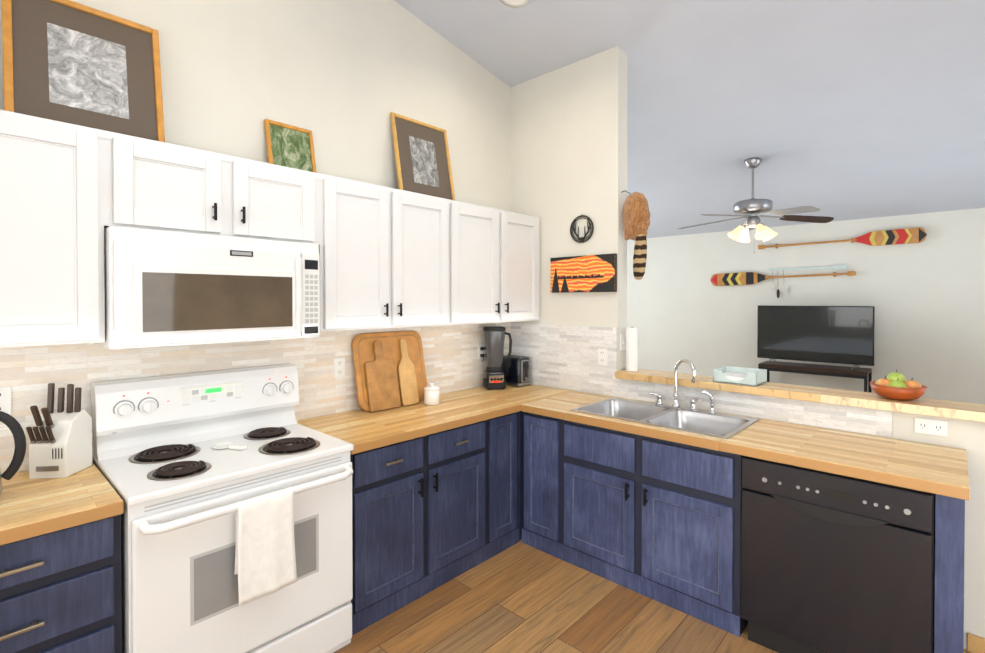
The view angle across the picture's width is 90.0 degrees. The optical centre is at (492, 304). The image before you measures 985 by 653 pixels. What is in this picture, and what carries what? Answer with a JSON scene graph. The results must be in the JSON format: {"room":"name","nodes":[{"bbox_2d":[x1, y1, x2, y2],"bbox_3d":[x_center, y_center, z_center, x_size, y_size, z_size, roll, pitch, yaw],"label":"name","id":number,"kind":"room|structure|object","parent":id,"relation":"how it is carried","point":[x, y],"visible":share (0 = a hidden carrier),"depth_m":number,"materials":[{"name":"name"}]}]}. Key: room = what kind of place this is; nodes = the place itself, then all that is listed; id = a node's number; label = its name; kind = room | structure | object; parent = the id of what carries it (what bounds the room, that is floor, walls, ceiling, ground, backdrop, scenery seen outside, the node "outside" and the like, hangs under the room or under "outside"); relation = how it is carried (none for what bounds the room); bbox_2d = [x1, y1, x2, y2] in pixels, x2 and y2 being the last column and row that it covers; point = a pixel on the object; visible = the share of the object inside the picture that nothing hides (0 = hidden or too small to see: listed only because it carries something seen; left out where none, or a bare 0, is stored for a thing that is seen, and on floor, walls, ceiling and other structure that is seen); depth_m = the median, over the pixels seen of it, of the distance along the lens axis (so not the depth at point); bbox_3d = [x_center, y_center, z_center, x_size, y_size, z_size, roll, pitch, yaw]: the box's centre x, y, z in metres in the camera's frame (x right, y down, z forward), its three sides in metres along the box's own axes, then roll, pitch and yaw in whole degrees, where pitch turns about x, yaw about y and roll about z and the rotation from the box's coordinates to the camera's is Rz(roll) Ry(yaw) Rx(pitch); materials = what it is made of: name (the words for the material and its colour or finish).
{"room":"kitchen","nodes":[
{"label":"kitchen","id":0,"kind":"room"},
{"bbox_2d":[0,0,510,462],"bbox_3d":[-2.036,-0.659,1.816,0.130,4.444,6.530,1,1,43],"label":"wall","id":1,"kind":"structure","parent":0,"point":[341,80],"depth_m":2.87,"materials":[{"name":"paint"}]},
{"bbox_2d":[0,387,10,414],"bbox_3d":[-1.881,0.372,1.873,0.008,0.115,0.072,1,1,43],"label":"electrical outlet","id":2,"kind":"object","parent":1,"relation":"attached to","point":[5,399],"visible":0.83,"depth_m":1.89,"materials":[{"name":"white plastic"}]},
{"bbox_2d":[0,110,111,346],"bbox_3d":[-1.780,-0.259,1.758,0.326,0.806,0.582,1,1,43],"label":"upper cabinet","id":3,"kind":"object","parent":1,"relation":"attached to","point":[56,176],"depth_m":1.76,"materials":[{"name":"white wood"}]},
{"bbox_2d":[2,0,164,141],"bbox_3d":[-1.655,-0.953,2.022,0.127,0.581,0.505,1,1,43],"label":"picture frame","id":4,"kind":"object","parent":3,"relation":"on","point":[70,62],"visible":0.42,"depth_m":2.01,"materials":[{"name":"brown wood"}]},
{"bbox_2d":[112,132,319,245],"bbox_3d":[-1.282,-0.487,2.289,0.326,0.361,0.877,1,1,43],"label":"upper cabinet","id":5,"kind":"object","parent":1,"relation":"attached to","point":[157,185],"depth_m":2.12,"materials":[{"name":"white wood"}]},
{"bbox_2d":[94,226,319,349],"bbox_3d":[-1.254,-0.066,2.242,0.410,0.467,0.830,1,1,43],"label":"microwave","id":6,"kind":"object","parent":5,"relation":"attached to","point":[163,288],"visible":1,"depth_m":2.04,"materials":[{"name":"white metal"}]},
{"bbox_2d":[264,119,316,172],"bbox_3d":[-1.088,-0.825,2.667,0.085,0.311,0.260,1,1,43],"label":"picture frame","id":7,"kind":"object","parent":5,"relation":"on","point":[290,146],"visible":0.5,"depth_m":2.66,"materials":[{"name":"brown wood"}]},
{"bbox_2d":[334,357,344,377],"bbox_3d":[-0.906,0.371,2.920,0.008,0.115,0.072,1,1,43],"label":"electrical outlet","id":8,"kind":"object","parent":1,"relation":"attached to","point":[339,367],"visible":1,"depth_m":2.92,"materials":[{"name":"white plastic"}]},
{"bbox_2d":[319,174,463,330],"bbox_3d":[-0.659,-0.271,2.960,0.326,0.806,0.952,1,1,43],"label":"upper cabinet","id":9,"kind":"object","parent":1,"relation":"attached to","point":[389,256],"depth_m":2.79,"materials":[{"name":"white wood"}]},
{"bbox_2d":[390,112,454,199],"bbox_3d":[-0.458,-0.960,3.313,0.125,0.568,0.470,1,1,43],"label":"picture frame","id":10,"kind":"object","parent":9,"relation":"on","point":[422,157],"visible":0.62,"depth_m":3.30,"materials":[{"name":"brown wood"}]},
{"bbox_2d":[0,322,891,473],"bbox_3d":[-0.239,0.398,1.853,2.458,0.507,3.778,1,1,43],"label":"backsplash","id":11,"kind":"structure","parent":1,"relation":"attached to","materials":[{"name":"stone"}]},
{"bbox_2d":[478,344,483,359],"bbox_3d":[-0.088,0.362,3.798,0.008,0.115,0.072,1,1,43],"label":"electrical outlet","id":12,"kind":"object","parent":1,"relation":"attached to","point":[480,351],"visible":0.75,"depth_m":3.79,"materials":[{"name":"white plastic"}]},
{"bbox_2d":[480,347,484,361],"bbox_3d":[-0.074,0.381,3.783,0.032,0.115,0.034,1,1,43],"label":"plug","id":13,"kind":"object","parent":12,"relation":"attached to","point":[482,355],"visible":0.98,"depth_m":3.78,"materials":[{"name":"black plastic"}]},
{"bbox_2d":[464,202,539,323],"bbox_3d":[-0.086,-0.278,3.575,0.326,0.806,1.036,1,1,43],"label":"upper cabinet","id":14,"kind":"object","parent":1,"relation":"attached to","point":[502,247],"depth_m":3.51,"materials":[{"name":"white wood"}]},
{"bbox_2d":[333,539,971,652],"bbox_3d":[0.592,1.587,2.364,8.400,0.060,11.080,1,1,43],"label":"floor","id":15,"kind":"structure","parent":0,"point":[519,597],"depth_m":2.43,"materials":[{"name":"laminate"}]},
{"bbox_2d":[0,514,121,652],"bbox_3d":[-1.828,1.134,1.503,0.622,0.864,1.028,1,1,43],"label":"base cabinet","id":16,"kind":"object","parent":15,"relation":"on","point":[62,592],"depth_m":1.56,"materials":[{"name":"blue wood"}]},
{"bbox_2d":[0,462,123,545],"bbox_3d":[-1.830,0.679,1.480,0.643,0.045,1.059,1,1,43],"label":"countertop","id":17,"kind":"structure","parent":16,"relation":"on","point":[29,508],"depth_m":1.63,"materials":[{"name":"beige wood"}]},
{"bbox_2d":[0,411,25,494],"bbox_3d":[-1.724,0.504,1.626,0.210,0.299,0.269,1,1,43],"label":"kettle","id":18,"kind":"object","parent":17,"relation":"on","point":[11,423],"visible":1,"depth_m":1.70,"materials":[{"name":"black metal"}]},
{"bbox_2d":[26,383,91,478],"bbox_3d":[-1.677,0.478,1.906,0.132,0.345,0.163,0,1,-5],"label":"knife block","id":19,"kind":"object","parent":17,"relation":"on","point":[60,445],"visible":1,"depth_m":1.87,"materials":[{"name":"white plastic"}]},
{"bbox_2d":[91,363,353,652],"bbox_3d":[-1.133,0.942,2.142,0.738,1.236,0.852,1,1,43],"label":"range","id":20,"kind":"object","parent":15,"relation":"on","point":[232,487],"visible":1,"depth_m":2.00,"materials":[{"name":"white metal"}]},
{"bbox_2d":[234,487,296,606],"bbox_3d":[-0.876,0.923,1.910,0.047,0.383,0.226,1,1,43],"label":"towel","id":21,"kind":"object","parent":20,"relation":"hanging from","point":[265,559],"depth_m":1.89,"materials":[{"name":"fabric"}]},
{"bbox_2d":[350,414,519,634],"bbox_3d":[-0.469,1.119,2.962,0.622,0.864,1.244,1,1,43],"label":"base cabinet","id":22,"kind":"object","parent":15,"relation":"on","point":[466,474],"depth_m":2.65,"materials":[{"name":"blue wood"}]},
{"bbox_2d":[296,385,571,453],"bbox_3d":[-0.255,0.661,3.171,0.643,0.045,1.851,1,1,43],"label":"countertop","id":23,"kind":"structure","parent":22,"relation":"on","point":[366,430],"depth_m":2.84,"materials":[{"name":"beige wood"}]},
{"bbox_2d":[364,340,400,411],"bbox_3d":[-0.682,0.428,3.026,0.106,0.418,0.215,1,1,43],"label":"cutting board","id":24,"kind":"object","parent":23,"relation":"on","point":[382,381],"visible":0.96,"depth_m":3.01,"materials":[{"name":"brown wood"}]},
{"bbox_2d":[352,331,426,410],"bbox_3d":[-0.638,0.404,3.121,0.114,0.463,0.520,1,1,43],"label":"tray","id":25,"kind":"object","parent":23,"relation":"on","point":[362,348],"visible":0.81,"depth_m":3.12,"materials":[{"name":"brown wood"}]},
{"bbox_2d":[398,339,418,405],"bbox_3d":[-0.551,0.428,3.164,0.103,0.413,0.125,1,1,43],"label":"cutting board","id":26,"kind":"object","parent":23,"relation":"on","point":[407,382],"visible":1,"depth_m":3.15,"materials":[{"name":"brown wood"}]},
{"bbox_2d":[424,382,439,404],"bbox_3d":[-0.389,0.568,3.175,0.104,0.140,0.104,1,1,43],"label":"crock","id":27,"kind":"object","parent":23,"relation":"on","point":[431,394],"visible":1,"depth_m":3.13,"materials":[{"name":"white ceramic"}]},
{"bbox_2d":[483,326,511,389],"bbox_3d":[0.017,0.400,3.735,0.222,0.465,0.211,1,1,43],"label":"blender","id":28,"kind":"object","parent":23,"relation":"on","point":[494,373],"visible":1,"depth_m":3.68,"materials":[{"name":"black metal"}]},
{"bbox_2d":[502,355,531,386],"bbox_3d":[0.176,0.515,3.891,0.257,0.222,0.160,1,1,43],"label":"toaster","id":29,"kind":"object","parent":23,"relation":"on","point":[516,369],"visible":0.83,"depth_m":3.81,"materials":[{"name":"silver metal"}]},
{"bbox_2d":[520,390,611,421],"bbox_3d":[0.525,0.660,3.279,0.349,0.045,0.631,1,1,43],"label":"countertop","id":30,"kind":"structure","parent":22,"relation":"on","point":[558,406],"depth_m":3.16,"materials":[{"name":"beige wood"}]},
{"bbox_2d":[520,413,627,563],"bbox_3d":[0.540,1.116,3.291,0.393,0.864,0.622,1,1,43],"label":"base cabinet","id":31,"kind":"object","parent":15,"relation":"on","point":[546,444],"depth_m":3.04,"materials":[{"name":"blue wood"}]},
{"bbox_2d":[572,426,779,636],"bbox_3d":[0.997,1.202,2.867,1.001,0.700,0.622,1,1,43],"label":"base cabinet","id":32,"kind":"object","parent":15,"relation":"on","point":[657,517],"depth_m":2.55,"materials":[{"name":"blue wood"}]},
{"bbox_2d":[720,418,969,501],"bbox_3d":[1.602,0.671,2.275,0.855,0.045,0.631,1,1,43],"label":"countertop","id":33,"kind":"structure","parent":32,"relation":"on","point":[930,468],"depth_m":2.15,"materials":[{"name":"beige wood"}]},
{"bbox_2d":[570,359,758,438],"bbox_3d":[0.981,0.576,2.873,0.910,0.500,0.520,1,1,43],"label":"sink","id":34,"kind":"object","parent":33,"relation":"in","point":[694,419],"visible":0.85,"depth_m":2.94,"materials":[{"name":"silver metal"}]},
{"bbox_2d":[570,397,758,438],"bbox_3d":[0.981,0.731,2.874,0.910,0.189,0.520,1,1,43],"label":"basin","id":35,"kind":"object","parent":34,"relation":"in","point":[690,419],"depth_m":2.93,"materials":[{"name":"silver metal"}]},
{"bbox_2d":[649,359,715,413],"bbox_3d":[1.141,0.480,2.990,0.396,0.310,0.098,1,1,43],"label":"faucet","id":36,"kind":"object","parent":34,"relation":"on","point":[659,405],"depth_m":2.98,"materials":[{"name":"silver metal"}]},
{"bbox_2d":[758,361,871,392],"bbox_3d":[3.962,1.136,6.094,1.120,0.765,0.420,1,1,43],"label":"console","id":37,"kind":"object","parent":15,"relation":"on","point":[830,370],"visible":0.62,"depth_m":5.93,"materials":[{"name":"brown wood"}]},
{"bbox_2d":[757,305,874,369],"bbox_3d":[3.943,0.382,6.076,1.217,0.743,0.188,1,1,43],"label":"tv","id":38,"kind":"object","parent":37,"relation":"on","point":[836,334],"visible":1,"depth_m":6.01,"materials":[{"name":"black plastic"}]},
{"bbox_2d":[740,455,935,652],"bbox_3d":[1.596,1.128,2.277,0.670,0.860,0.612,1,1,43],"label":"dishwasher","id":39,"kind":"object","parent":15,"relation":"on","point":[833,563],"visible":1,"depth_m":2.04,"materials":[{"name":"black metal"}]},
{"bbox_2d":[395,0,984,239],"bbox_3d":[0.558,-2.038,2.290,8.600,2.125,11.180,1,1,43],"label":"ceiling","id":40,"kind":"structure","parent":0,"point":[840,110],"depth_m":3.68,"materials":[{"name":"paint"}]},
{"bbox_2d":[500,0,529,7],"bbox_3d":[0.135,-1.905,3.039,0.196,0.037,0.193,1,1,43],"label":"recessed light","id":41,"kind":"object","parent":40,"relation":"in","point":[515,3],"visible":1,"depth_m":3.09,"materials":[{"name":"white"}]},
{"bbox_2d":[678,157,833,252],"bbox_3d":[2.507,-0.965,4.866,1.354,0.923,1.412,1,1,43],"label":"ceiling fan","id":42,"kind":"object","parent":40,"relation":"hanging from","point":[749,207],"visible":1,"depth_m":4.76,"materials":[{"name":"silver metal"}]},
{"bbox_2d":[511,46,984,648],"bbox_3d":[2.242,-0.106,2.210,5.600,3.330,0.130,1,1,43],"label":"wall","id":43,"kind":"structure","parent":0,"point":[568,144],"depth_m":3.55,"materials":[{"name":"paint"}]},
{"bbox_2d":[570,215,593,242],"bbox_3d":[0.648,-0.558,3.585,0.201,0.213,0.014,1,1,43],"label":"wall art","id":44,"kind":"object","parent":43,"relation":"attached to","point":[580,239],"visible":1,"depth_m":3.58,"materials":[{"name":"metal"}]},
{"bbox_2d":[550,253,616,292],"bbox_3d":[0.651,-0.224,3.576,0.544,0.264,0.032,1,1,43],"label":"painting","id":45,"kind":"object","parent":43,"relation":"attached to","point":[592,273],"visible":0.98,"depth_m":3.54,"materials":[{"name":"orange paint"}]},
{"bbox_2d":[598,348,606,364],"bbox_3d":[0.775,0.366,3.469,0.072,0.115,0.008,1,1,43],"label":"electrical outlet","id":46,"kind":"object","parent":43,"relation":"attached to","point":[602,356],"visible":1,"depth_m":3.47,"materials":[{"name":"white plastic"}]},
{"bbox_2d":[620,334,625,350],"bbox_3d":[0.916,0.261,3.449,0.011,0.115,0.072,1,1,43],"label":"switch plate","id":47,"kind":"object","parent":43,"relation":"attached to","point":[622,341],"visible":1,"depth_m":3.44,"materials":[{"name":"white plastic"}]},
{"bbox_2d":[621,191,650,279],"bbox_3d":[0.972,-0.479,3.353,0.211,0.622,0.128,1,1,43],"label":"hanging raccoon pelt","id":48,"kind":"object","parent":43,"relation":"attached to","point":[636,215],"visible":1,"depth_m":3.30,"materials":[{"name":"fur"}]},
{"bbox_2d":[615,369,984,422],"bbox_3d":[2.606,0.495,1.894,4.608,0.045,0.245,1,1,43],"label":"bar ledge","id":49,"kind":"object","parent":43,"relation":"on","point":[968,411],"visible":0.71,"depth_m":2.59,"materials":[{"name":"brown wood"}]},
{"bbox_2d":[626,327,637,370],"bbox_3d":[0.967,0.304,3.416,0.082,0.302,0.082,1,1,43],"label":"paper towel roll","id":50,"kind":"object","parent":49,"relation":"on","point":[631,348],"visible":1,"depth_m":3.38,"materials":[{"name":"white paper"}]},
{"bbox_2d":[713,366,766,386],"bbox_3d":[1.478,0.423,2.944,0.240,0.075,0.215,1,1,43],"label":"napkin holder","id":51,"kind":"object","parent":49,"relation":"on","point":[742,376],"visible":1,"depth_m":2.91,"materials":[{"name":"white glass"}]},
{"bbox_2d":[870,370,926,399],"bbox_3d":[2.013,0.394,2.446,0.222,0.144,0.222,1,1,43],"label":"fruit bowl","id":52,"kind":"object","parent":49,"relation":"on","point":[894,385],"visible":1,"depth_m":2.40,"materials":[{"name":"orange ceramic"}]},
{"bbox_2d":[914,417,946,436],"bbox_3d":[2.047,0.570,2.301,0.115,0.072,0.008,1,1,43],"label":"electrical outlet","id":53,"kind":"object","parent":43,"relation":"attached to","point":[931,426],"visible":1,"depth_m":2.30,"materials":[{"name":"white plastic"}]},
{"bbox_2d":[967,633,984,652],"bbox_3d":[3.187,1.529,1.247,2.860,0.080,0.012,1,1,43],"label":"baseboard","id":54,"kind":"structure","parent":43,"relation":"attached to","point":[975,644],"depth_m":2.20,"materials":[{"name":"brown wood"}]},
{"bbox_2d":[627,208,984,403],"bbox_3d":[4.276,0.233,6.305,8.200,2.568,0.130,1,1,43],"label":"wall","id":55,"kind":"structure","parent":0,"point":[926,297],"depth_m":6.18,"materials":[{"name":"paint"}]},
{"bbox_2d":[711,271,855,285],"bbox_3d":[3.813,-0.361,6.597,1.715,0.186,0.062,1,1,43],"label":"paddle","id":56,"kind":"object","parent":55,"relation":"attached to","point":[740,278],"visible":0.96,"depth_m":6.83,"materials":[{"name":"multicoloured wood"}]},
{"bbox_2d":[770,283,786,297],"bbox_3d":[3.832,-0.194,6.598,0.190,0.189,0.016,1,1,43],"label":"decor","id":57,"kind":"object","parent":56,"relation":"hanging from","point":[771,286],"depth_m":6.59,"materials":[{"name":"white wood"}]},
{"bbox_2d":[768,265,846,274],"bbox_3d":[4.061,-0.450,6.383,0.865,0.093,0.016,1,1,43],"label":"decor","id":58,"kind":"object","parent":56,"relation":"hanging from","point":[836,267],"depth_m":6.31,"materials":[{"name":"white wood"}]},
{"bbox_2d":[758,227,926,248],"bbox_3d":[4.277,-0.797,6.160,1.735,0.180,0.062,1,1,43],"label":"paddle","id":59,"kind":"object","parent":55,"relation":"attached to","point":[898,236],"visible":1,"depth_m":5.80,"materials":[{"name":"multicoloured wood"}]}
]}

